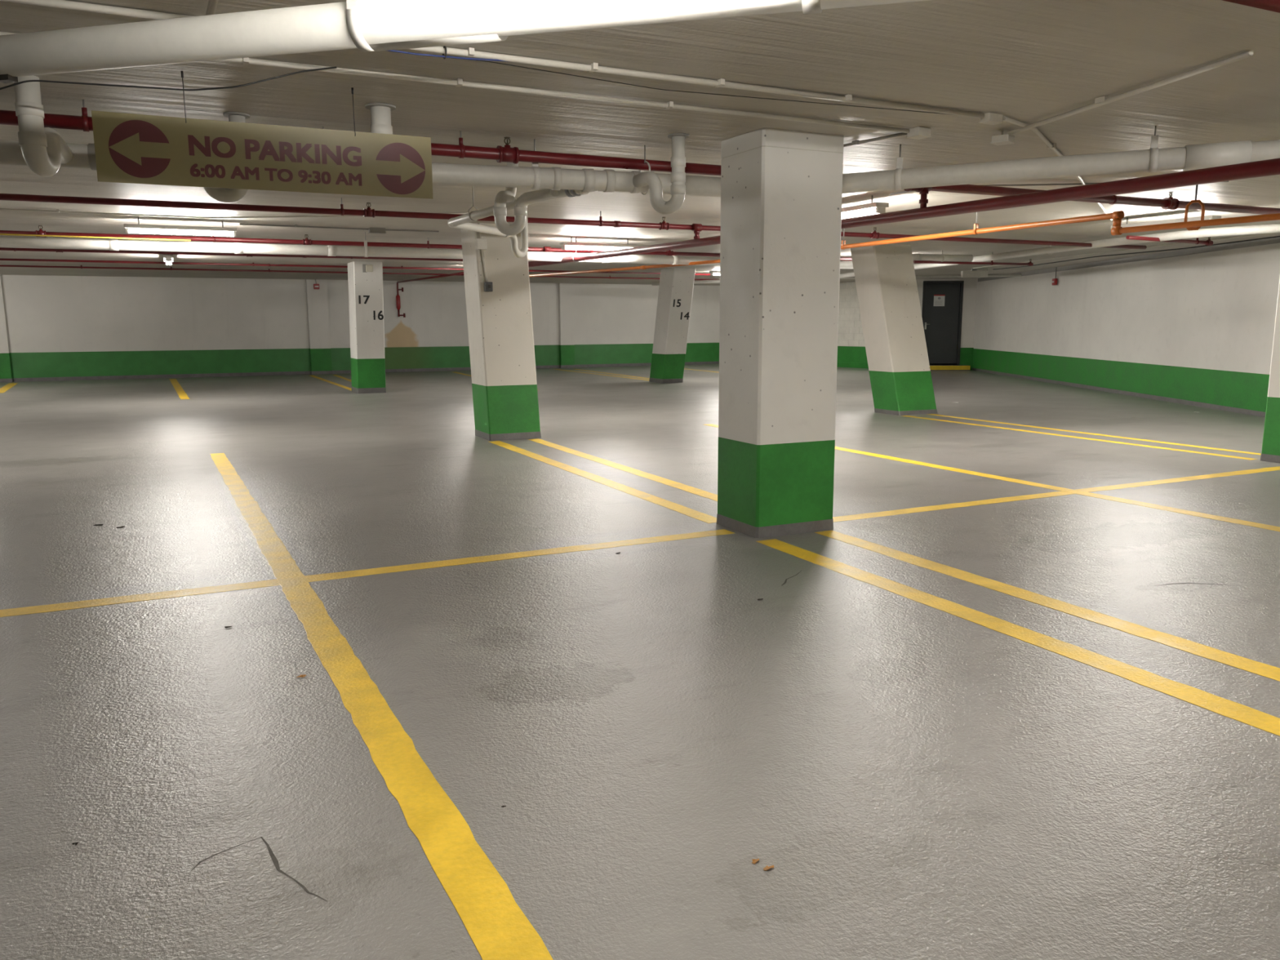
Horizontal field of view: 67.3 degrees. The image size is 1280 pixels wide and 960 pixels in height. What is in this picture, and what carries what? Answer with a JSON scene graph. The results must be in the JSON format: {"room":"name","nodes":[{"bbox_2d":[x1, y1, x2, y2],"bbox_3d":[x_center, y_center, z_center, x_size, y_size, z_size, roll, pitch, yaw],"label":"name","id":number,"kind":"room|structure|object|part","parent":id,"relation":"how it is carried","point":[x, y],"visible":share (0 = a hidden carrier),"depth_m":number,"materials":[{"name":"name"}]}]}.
{"room":"parking garage","nodes":[
{"label":"parking garage","id":0,"kind":"room"},
{"bbox_2d":[0,274,719,382],"bbox_3d":[-8.662,-4.410,27.701,28.150,2.660,0.342,-5,10,-25],"label":"wall","id":1,"kind":"structure","parent":0,"point":[52,327],"depth_m":26.86,"materials":[{"name":"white paint"}]},
{"bbox_2d":[313,279,319,288],"bbox_3d":[-9.115,-5.514,27.075,0.150,0.276,0.083,-5,10,-25],"label":"fire alarm","id":2,"kind":"object","parent":1,"relation":"attached to","point":[316,286],"visible":1,"depth_m":27.06,"materials":[{"name":"plastic"}]},
{"bbox_2d":[0,363,1279,959],"bbox_3d":[1.660,-0.726,13.908,35.000,0.202,36.500,-5,10,-25],"label":"floor","id":3,"kind":"structure","parent":0,"point":[1020,699],"depth_m":3.93,"materials":[{"name":"grey concrete"}]},
{"bbox_2d":[347,261,386,393],"bbox_3d":[-5.695,-3.156,20.029,0.587,2.660,1.036,-5,10,-25],"label":"concrete column","id":4,"kind":"structure","parent":3,"relation":"on","point":[366,296],"depth_m":19.72,"materials":[{"name":"green paint"}]},
{"bbox_2d":[362,264,373,272],"bbox_3d":[-5.483,-4.262,19.352,0.190,0.160,0.080,-5,10,-25],"label":"junction box","id":5,"kind":"object","parent":4,"relation":"attached to","point":[366,268],"visible":1,"depth_m":19.33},
{"bbox_3d":[-5.542,-4.261,19.348,0.080,0.160,0.035,-5,10,-25],"label":"mounting plate","id":6,"kind":"part","parent":5,"relation":"part of","materials":[{"name":"white metal"}]},
{"bbox_2d":[460,222,541,440],"bbox_3d":[-1.788,-1.898,12.306,0.682,2.660,1.056,-5,10,-25],"label":"concrete column","id":7,"kind":"structure","parent":3,"relation":"on","point":[500,321],"depth_m":12.03,"materials":[{"name":"green paint"}]},
{"bbox_2d":[475,222,487,281],"bbox_3d":[-1.956,-2.800,11.866,0.139,0.729,0.112,-1,9,-6],"label":"conduit","id":8,"kind":"object","parent":7,"relation":"attached to","point":[481,243],"visible":0.97,"depth_m":11.83,"materials":[{"name":"metal"}]},
{"bbox_3d":[-1.942,-2.902,11.816,0.120,0.120,0.004,-5,10,-25],"label":"plate","id":9,"kind":"part","parent":8,"relation":"part of","materials":[{"name":"white metal"}]},
{"bbox_2d":[484,281,493,291],"bbox_3d":[-1.871,-2.388,11.877,0.095,0.115,0.081,-5,10,-25],"label":"switch box","id":10,"kind":"object","parent":7,"relation":"attached to","point":[488,286],"visible":1,"depth_m":11.86,"materials":[{"name":"metal"}]},
{"bbox_2d":[648,267,695,382],"bbox_3d":[0.756,-3.648,22.880,0.572,2.660,1.326,-5,10,-25],"label":"concrete column","id":11,"kind":"structure","parent":3,"relation":"on","point":[676,286],"depth_m":22.62,"materials":[{"name":"green paint"}]},
{"bbox_2d":[751,858,759,864],"bbox_3d":[0.314,1.034,2.610,0.028,0.009,0.015,-5,10,-25],"label":"dry leaf","id":12,"kind":"object","parent":3,"relation":"on","point":[754,860],"visible":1,"depth_m":2.61,"materials":[{"name":"brown plant"}]},
{"bbox_2d":[763,865,773,871],"bbox_3d":[0.345,1.039,2.577,0.032,0.008,0.017,-5,10,-25],"label":"dry leaf","id":13,"kind":"object","parent":3,"relation":"on","point":[766,868],"visible":1,"depth_m":2.57,"materials":[{"name":"brown plant"}]},
{"bbox_2d":[716,127,844,537],"bbox_3d":[0.957,-0.981,6.674,0.652,2.660,0.552,-5,10,-25],"label":"concrete column","id":14,"kind":"structure","parent":3,"relation":"on","point":[781,190],"depth_m":6.45,"materials":[{"name":"green paint"}]},
{"bbox_2d":[850,244,937,415],"bbox_3d":[4.076,-2.442,15.479,0.782,2.660,1.386,-5,10,-25],"label":"concrete column","id":15,"kind":"structure","parent":3,"relation":"on","point":[900,371],"depth_m":15.23,"materials":[{"name":"green paint"}]},
{"bbox_2d":[929,364,970,370],"bbox_3d":[8.812,-3.300,28.311,1.670,0.153,0.444,0,9,2],"label":"step","id":16,"kind":"structure","parent":3,"relation":"on","point":[933,367],"depth_m":28.09,"materials":[{"name":"yellow paint"}]},
{"bbox_2d":[1259,277,1279,462],"bbox_3d":[6.894,-1.495,9.674,0.692,2.660,0.622,-5,10,-25],"label":"concrete column","id":17,"kind":"structure","parent":3,"relation":"on","point":[1270,452],"depth_m":9.84,"materials":[{"name":"green paint"}]},
{"bbox_2d":[0,0,1279,285],"bbox_3d":[1.650,-3.547,13.443,35.000,0.200,36.500,-5,10,-25],"label":"ceiling","id":18,"kind":"structure","parent":0,"point":[1029,62],"depth_m":5.53,"materials":[{"name":"paint"}]},
{"bbox_2d":[13,75,72,177],"bbox_3d":[-3.151,-1.825,5.132,0.149,0.465,0.817,-4,10,-20],"label":"pipe","id":19,"kind":"object","parent":18,"relation":"hanging from","point":[43,149],"visible":1,"depth_m":4.79,"materials":[{"name":"white plastic"}]},
{"bbox_2d":[163,254,173,265],"bbox_3d":[-8.469,-3.967,17.263,0.156,0.142,1.230,-5,10,-25],"label":"lamp","id":20,"kind":"object","parent":18,"relation":"hanging from","point":[168,259],"visible":0.95,"depth_m":16.75,"materials":[{"name":"white plastic"}]},
{"bbox_2d":[0,66,336,90],"bbox_3d":[-2.232,-1.834,4.383,1.624,0.197,0.180,-2,9,-9],"label":"loose wire","id":21,"kind":"object","parent":18,"relation":"hanging from","point":[335,67],"visible":1,"depth_m":4.36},
{"bbox_2d":[124,217,236,236],"bbox_3d":[-5.403,-2.981,11.329,1.200,0.182,0.156,-5,10,-25],"label":"lamp","id":22,"kind":"object","parent":18,"relation":"hanging from","point":[128,227],"visible":1,"depth_m":11.28,"materials":[{"name":"white plastic"}]},
{"bbox_2d":[205,0,218,15],"bbox_3d":[-1.307,-1.688,3.035,0.043,0.045,1.821,-5,10,-27],"label":"conduit","id":23,"kind":"object","parent":18,"relation":"attached to","point":[212,4],"visible":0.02,"depth_m":3.59,"materials":[{"name":"metal"}]},
{"bbox_2d":[203,111,249,203],"bbox_3d":[-2.481,-1.899,5.691,0.366,0.504,0.197,2,10,14],"label":"pipe","id":24,"kind":"object","parent":18,"relation":"hanging from","point":[220,194],"visible":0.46,"depth_m":5.66,"materials":[{"name":"white plastic"}]},
{"bbox_2d":[0,247,462,261],"bbox_3d":[-9.012,-3.674,15.302,13.401,0.116,0.075,-5,10,-26],"label":"pipe","id":25,"kind":"object","parent":18,"relation":"hanging from","point":[62,251],"visible":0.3,"depth_m":16.15,"materials":[{"name":"metal"}]},
{"bbox_2d":[0,208,468,218],"bbox_3d":[-5.451,-2.892,10.332,7.404,0.028,1.091,-2,10,-12],"label":"conduit","id":26,"kind":"object","parent":18,"relation":"attached to","point":[2,209],"visible":0.92,"depth_m":10.78,"materials":[{"name":"metal"}]},
{"bbox_2d":[91,71,432,199],"bbox_3d":[-1.861,-1.749,4.881,1.608,0.542,0.030,-5,10,-25],"label":"sign","id":27,"kind":"object","parent":18,"relation":"hanging from","point":[130,148],"visible":1,"depth_m":4.86,"materials":[{"name":"beige metal"}]},
{"bbox_3d":[-1.860,-1.640,4.898,1.608,0.322,0.008,-5,10,-25],"label":"sign panel","id":28,"kind":"part","parent":27,"relation":"part of","materials":[{"name":"beige metal"}]},
{"bbox_2d":[240,223,439,232],"bbox_3d":[-3.787,-3.217,12.268,2.451,0.028,0.075,-5,10,-26],"label":"conduit","id":29,"kind":"object","parent":18,"relation":"attached to","point":[295,225],"visible":1,"depth_m":12.19,"materials":[{"name":"grey metal"}]},
{"bbox_2d":[0,264,719,279],"bbox_3d":[-5.992,-4.959,22.978,25.602,0.100,0.050,-5,10,-26],"label":"pipe","id":30,"kind":"object","parent":18,"relation":"hanging from","point":[1,265],"visible":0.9,"depth_m":21.66,"materials":[{"name":"metal"}]},
{"bbox_2d":[0,257,719,275],"bbox_3d":[-5.242,-4.601,20.760,25.000,0.097,0.054,-5,10,-26],"label":"pipe","id":31,"kind":"object","parent":18,"relation":"hanging from","point":[1,259],"visible":0.66,"depth_m":19.52,"materials":[{"name":"metal"}]},
{"bbox_2d":[368,227,386,233],"bbox_3d":[-3.409,-3.234,12.463,0.212,0.065,0.106,-5,10,-25],"label":"junction box","id":32,"kind":"object","parent":18,"relation":"attached to","point":[371,230],"visible":1,"depth_m":12.42,"materials":[{"name":"grey metal"}]},
{"bbox_2d":[364,102,395,134],"bbox_3d":[-1.596,-1.996,5.727,0.168,0.331,0.756,-5,10,-25],"label":"pipe","id":33,"kind":"object","parent":18,"relation":"hanging from","point":[380,113],"visible":0.25,"depth_m":5.40,"materials":[{"name":"white plastic"}]},
{"bbox_2d":[0,225,852,260],"bbox_3d":[-3.072,-3.431,13.940,20.900,0.158,0.087,-5,10,-25],"label":"pipe","id":34,"kind":"object","parent":18,"relation":"hanging from","point":[304,242],"visible":0.58,"depth_m":13.19,"materials":[{"name":"red metal"}]},
{"bbox_2d":[0,231,853,268],"bbox_3d":[-4.595,-3.100,12.530,18.902,0.342,0.148,-5,10,-26],"label":"drain pipe","id":35,"kind":"object","parent":18,"relation":"hanging from","point":[11,242],"visible":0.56,"depth_m":12.49,"materials":[{"name":"white plastic"}]},
{"bbox_2d":[0,233,191,240],"bbox_3d":[-7.688,-2.776,10.800,4.801,0.019,0.023,-5,10,-26],"label":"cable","id":36,"kind":"object","parent":35,"relation":"attached to","point":[0,233],"visible":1,"depth_m":11.40,"materials":[{"name":"red metal"}]},
{"bbox_2d":[395,271,463,317],"bbox_3d":[-4.522,-4.301,22.116,0.243,1.032,13.338,-4,10,-22],"label":"pipe","id":37,"kind":"object","parent":18,"relation":"hanging from","point":[397,296],"visible":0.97,"depth_m":27.24,"materials":[{"name":"red metal"}]},
{"bbox_2d":[397,309,405,317],"bbox_3d":[-6.998,-4.899,28.205,0.214,0.250,0.057,-1,9,-7],"label":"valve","id":38,"kind":"object","parent":37,"relation":"attached to","point":[398,310],"depth_m":28.19,"materials":[{"name":"red paint"}]},
{"bbox_2d":[0,31,909,133],"bbox_3d":[-1.582,-1.952,4.537,7.320,0.028,0.072,-5,10,-25],"label":"conduit","id":39,"kind":"object","parent":18,"relation":"attached to","point":[459,82],"visible":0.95,"depth_m":5.04,"materials":[{"name":"metal"}]},
{"bbox_2d":[0,0,930,83],"bbox_3d":[-1.978,-1.600,3.375,7.817,0.345,0.180,2,10,15],"label":"drain pipe","id":40,"kind":"object","parent":18,"relation":"hanging from","point":[365,25],"visible":1,"depth_m":3.06,"materials":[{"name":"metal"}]},
{"bbox_2d":[0,0,984,118],"bbox_3d":[-1.304,-1.873,4.058,7.400,0.030,0.073,-5,10,-26],"label":"conduit","id":41,"kind":"object","parent":18,"relation":"attached to","point":[469,52],"visible":0.84,"depth_m":4.55,"materials":[{"name":"metal"}]},
{"bbox_2d":[386,45,953,115],"bbox_3d":[0.285,-2.013,4.971,3.870,0.053,0.267,-5,11,-27],"label":"loose wire","id":42,"kind":"object","parent":41,"relation":"attached to","point":[445,56],"visible":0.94,"depth_m":4.64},
{"bbox_2d":[447,186,559,257],"bbox_3d":[-1.272,-2.325,8.380,0.813,0.546,3.427,-2,10,-10],"label":"pipe","id":43,"kind":"object","parent":18,"relation":"hanging from","point":[462,222],"visible":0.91,"depth_m":8.97,"materials":[{"name":"white plastic"}]},
{"bbox_2d":[493,162,598,235],"bbox_3d":[-0.733,-2.079,6.948,0.321,0.574,1.105,-8,12,-40],"label":"pipe","id":44,"kind":"object","parent":18,"relation":"hanging from","point":[520,213],"visible":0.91,"depth_m":7.11,"materials":[{"name":"white plastic"}]},
{"bbox_2d":[0,193,1146,249],"bbox_3d":[-1.045,-2.839,10.359,19.401,0.176,0.084,-5,10,-26],"label":"pipe","id":45,"kind":"object","parent":18,"relation":"hanging from","point":[368,212],"visible":0.94,"depth_m":9.66,"materials":[{"name":"metal"}]},
{"bbox_2d":[560,236,639,250],"bbox_3d":[-0.586,-3.446,14.055,1.200,0.182,0.156,-5,10,-25],"label":"lamp","id":46,"kind":"object","parent":18,"relation":"hanging from","point":[565,246],"visible":0.81,"depth_m":13.96,"materials":[{"name":"white plastic"}]},
{"bbox_2d":[0,125,1279,196],"bbox_3d":[-0.838,-2.009,5.796,12.889,0.334,2.488,-1,9,-3],"label":"drain pipe","id":47,"kind":"object","parent":18,"relation":"hanging from","point":[1191,157],"visible":0.65,"depth_m":6.33,"materials":[{"name":"white plastic"}]},
{"bbox_3d":[0.035,-2.267,6.688,0.009,0.120,0.010,-5,10,-25],"label":"hanger rod","id":48,"kind":"part","parent":47,"relation":"part of","materials":[{"name":"grey metal"}]},
{"bbox_2d":[0,99,1279,214],"bbox_3d":[1.315,-2.350,7.345,17.000,0.179,0.107,-5,10,-25],"label":"pipe","id":49,"kind":"object","parent":18,"relation":"hanging from","point":[83,122],"visible":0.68,"depth_m":6.61,"materials":[{"name":"metal"}]},
{"bbox_2d":[632,133,688,214],"bbox_3d":[0.115,-2.039,6.481,0.510,0.504,0.164,9,13,43],"label":"pipe","id":50,"kind":"object","parent":18,"relation":"hanging from","point":[651,179],"visible":1,"depth_m":6.36,"materials":[{"name":"white plastic"}]},
{"bbox_2d":[709,271,719,275],"bbox_3d":[2.246,-5.048,23.500,1.180,0.110,0.156,-5,10,-25],"label":"lamp","id":51,"kind":"object","parent":18,"relation":"hanging from","point":[712,273],"visible":0.41,"depth_m":23.25,"materials":[{"name":"white plastic"}]},
{"bbox_2d":[841,195,888,218],"bbox_3d":[2.062,-2.761,9.836,0.156,0.182,1.280,-5,10,-25],"label":"lamp","id":52,"kind":"object","parent":18,"relation":"hanging from","point":[872,208],"visible":0.51,"depth_m":9.45,"materials":[{"name":"white plastic"}]},
{"bbox_2d":[843,132,906,146],"bbox_3d":[1.389,-2.316,6.687,0.065,0.028,1.246,-6,11,-30],"label":"conduit","id":53,"kind":"object","parent":18,"relation":"attached to","point":[856,142],"visible":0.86,"depth_m":6.40,"materials":[{"name":"grey metal"}]},
{"bbox_2d":[528,158,1279,266],"bbox_3d":[1.952,-2.406,8.461,0.342,0.435,17.051,-5,11,-27],"label":"supply pipe","id":54,"kind":"object","parent":18,"relation":"hanging from","point":[1268,167],"visible":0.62,"depth_m":6.88,"materials":[{"name":"metal"}]},
{"bbox_2d":[528,184,1279,277],"bbox_3d":[2.540,-2.882,11.495,0.892,0.485,21.073,-6,11,-30],"label":"gas pipe","id":55,"kind":"object","parent":18,"relation":"hanging from","point":[1117,229],"visible":0.8,"depth_m":8.95,"materials":[{"name":"metal"}]},
{"bbox_3d":[4.547,-2.403,7.846,0.014,0.258,0.016,-5,10,-25],"label":"hanger rod","id":56,"kind":"part","parent":55,"relation":"part of","materials":[{"name":"metal"}]},
{"bbox_2d":[906,126,931,139],"bbox_3d":[1.780,-2.214,6.132,0.117,0.055,0.106,-6,11,-31],"label":"junction box","id":57,"kind":"object","parent":18,"relation":"attached to","point":[918,132],"visible":1,"depth_m":6.10,"materials":[{"name":"white metal"}]},
{"bbox_3d":[1.780,-2.190,6.136,0.117,0.006,0.106,-6,11,-31],"label":"plate","id":58,"kind":"part","parent":57,"relation":"part of","materials":[{"name":"white metal"}]},
{"bbox_2d":[840,268,1021,279],"bbox_3d":[6.580,-4.977,23.268,4.959,0.205,0.350,3,10,19],"label":"pipe","id":59,"kind":"object","parent":18,"relation":"hanging from","point":[1006,274],"visible":0.26,"depth_m":22.92,"materials":[{"name":"grey metal"}]},
{"bbox_2d":[911,250,973,262],"bbox_3d":[4.919,-3.888,16.669,1.844,0.198,0.136,-2,10,-13],"label":"drain pipe","id":60,"kind":"object","parent":18,"relation":"hanging from","point":[941,257],"visible":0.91,"depth_m":16.71,"materials":[{"name":"white plastic"}]},
{"bbox_2d":[651,223,1279,285],"bbox_3d":[5.317,-4.356,19.554,3.104,0.215,17.650,-5,10,-25],"label":"drain pipe","id":61,"kind":"object","parent":18,"relation":"hanging from","point":[1273,228],"visible":0.56,"depth_m":13.56,"materials":[{"name":"white plastic"}]},
{"bbox_2d":[913,252,1033,266],"bbox_3d":[5.976,-3.949,17.121,2.800,0.232,0.064,-5,10,-25],"label":"pipe","id":62,"kind":"object","parent":18,"relation":"hanging from","point":[1030,264],"visible":0.94,"depth_m":17.13,"materials":[{"name":"metal"}]},
{"bbox_2d":[960,268,987,277],"bbox_3d":[7.882,-4.878,22.647,0.601,0.203,0.134,0,9,0],"label":"box","id":63,"kind":"object","parent":18,"relation":"attached to","point":[973,273],"visible":0.99,"depth_m":22.59,"materials":[{"name":"grey metal"}]},
{"bbox_2d":[978,112,1003,124],"bbox_3d":[2.091,-2.151,5.721,0.127,0.049,0.074,-6,11,-31],"label":"junction box","id":64,"kind":"object","parent":18,"relation":"attached to","point":[990,118],"visible":0.92,"depth_m":5.70,"materials":[{"name":"white metal"}]},
{"bbox_3d":[2.091,-2.130,5.724,0.127,0.006,0.074,-6,11,-31],"label":"plate","id":65,"kind":"part","parent":64,"relation":"part of","materials":[{"name":"white metal"}]},
{"bbox_2d":[990,130,1015,145],"bbox_3d":[2.335,-2.209,6.179,0.117,0.085,0.117,8,12,41],"label":"junction box","id":66,"kind":"object","parent":18,"relation":"attached to","point":[1000,140],"visible":1,"depth_m":6.16,"materials":[{"name":"paint"}]},
{"bbox_3d":[2.335,-2.170,6.185,0.117,0.006,0.117,8,12,41],"label":"plate","id":67,"kind":"part","parent":66,"relation":"part of","materials":[{"name":"white metal"}]},
{"bbox_2d":[1002,116,1113,222],"bbox_3d":[4.011,-2.654,8.682,0.151,0.028,6.993,5,11,30],"label":"conduit","id":68,"kind":"object","parent":18,"relation":"attached to","point":[1049,145],"visible":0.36,"depth_m":6.42,"materials":[{"name":"metal"}]},
{"bbox_2d":[889,181,1228,195],"bbox_3d":[3.704,-2.635,8.585,2.861,0.015,0.403,2,10,16],"label":"conduit","id":69,"kind":"object","parent":18,"relation":"attached to","point":[1067,184],"visible":0.23,"depth_m":8.57,"materials":[{"name":"grey metal"}]},
{"bbox_2d":[973,232,1279,268],"bbox_3d":[7.963,-3.967,16.875,0.158,0.033,9.267,-1,9,-7],"label":"conduit","id":70,"kind":"object","parent":18,"relation":"attached to","point":[1250,235],"visible":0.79,"depth_m":15.88,"materials":[{"name":"metal"}]},
{"bbox_2d":[1005,50,1253,135],"bbox_3d":[2.549,-2.072,5.245,0.042,0.049,1.854,-2,10,-13],"label":"conduit","id":71,"kind":"object","parent":18,"relation":"attached to","point":[1099,101],"visible":1,"depth_m":5.03,"materials":[{"name":"metal"}]},
{"bbox_2d":[992,235,1279,270],"bbox_3d":[8.334,-4.040,17.464,0.278,0.057,8.827,-1,9,-6],"label":"pipe","id":72,"kind":"object","parent":18,"relation":"hanging from","point":[1276,236],"visible":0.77,"depth_m":15.86,"materials":[{"name":"black metal"}]},
{"bbox_2d":[1111,215,1221,228],"bbox_3d":[6.048,-2.984,11.105,0.156,0.182,1.280,-5,10,-25],"label":"lamp","id":73,"kind":"object","parent":18,"relation":"hanging from","point":[1207,217],"visible":0.45,"depth_m":10.96,"materials":[{"name":"white"}]},
{"bbox_2d":[1125,235,1213,245],"bbox_3d":[7.167,-3.289,12.974,1.701,0.195,0.070,-5,10,-25],"label":"pipe","id":74,"kind":"object","parent":18,"relation":"hanging from","point":[1208,242],"visible":0.76,"depth_m":13.01,"materials":[{"name":"metal"}]},
{"bbox_2d":[1222,0,1279,13],"bbox_3d":[4.044,-1.847,4.255,6.000,0.072,0.074,-5,10,-25],"label":"pipe","id":75,"kind":"object","parent":18,"relation":"attached to","point":[1268,5],"visible":1,"depth_m":3.35,"materials":[{"name":"red metal"}]},
{"bbox_2d":[836,281,868,368],"bbox_3d":[6.035,-5.009,31.031,0.250,2.660,6.790,-7,12,-37],"label":"wall","id":76,"kind":"structure","parent":0,"point":[851,351],"depth_m":30.17,"materials":[{"name":"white paint"}]},
{"bbox_2d":[915,278,977,369],"bbox_3d":[8.908,-4.590,28.427,2.150,2.660,0.202,0,9,2],"label":"wall","id":77,"kind":"structure","parent":0,"point":[970,286],"depth_m":28.25,"materials":[{"name":"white paint"}]},
{"bbox_2d":[921,280,964,364],"bbox_3d":[8.887,-4.639,28.385,1.170,2.430,0.170,0,9,2],"label":"door","id":78,"kind":"structure","parent":77,"relation":"in","point":[942,325],"depth_m":28.35,"materials":[{"name":"metal"}]},
{"bbox_2d":[933,294,945,306],"bbox_3d":[8.799,-5.280,28.264,0.320,0.335,0.005,0,9,2],"label":"notice","id":79,"kind":"object","parent":78,"relation":"attached to","point":[939,300],"visible":1,"depth_m":28.26,"materials":[{"name":"paper"}]},
{"bbox_3d":[9.727,-4.915,28.348,0.510,2.000,0.200,0,9,2],"label":"wall panel","id":80,"kind":"part","parent":77,"relation":"part of","materials":[{"name":"white paint"}]},
{"bbox_2d":[972,243,1279,417],"bbox_3d":[9.499,-2.051,12.995,0.212,2.660,31.018,0,9,2],"label":"wall","id":81,"kind":"structure","parent":0,"point":[1197,329],"depth_m":18.04,"materials":[{"name":"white paint"}]},
{"bbox_2d":[1051,266,1057,284],"bbox_3d":[9.613,-4.723,22.278,0.083,0.405,0.150,0,9,2],"label":"fire alarm","id":82,"kind":"object","parent":81,"relation":"attached to","point":[1054,281],"visible":1,"depth_m":22.24,"materials":[{"name":"plastic"}]},
{"bbox_2d":[977,237,1279,281],"bbox_3d":[9.404,-3.381,13.176,0.040,0.095,29.902,0,9,2],"label":"trim","id":83,"kind":"structure","parent":81,"relation":"attached to","point":[1275,240],"depth_m":17.72,"materials":[{"name":"grey metal"}]}
]}

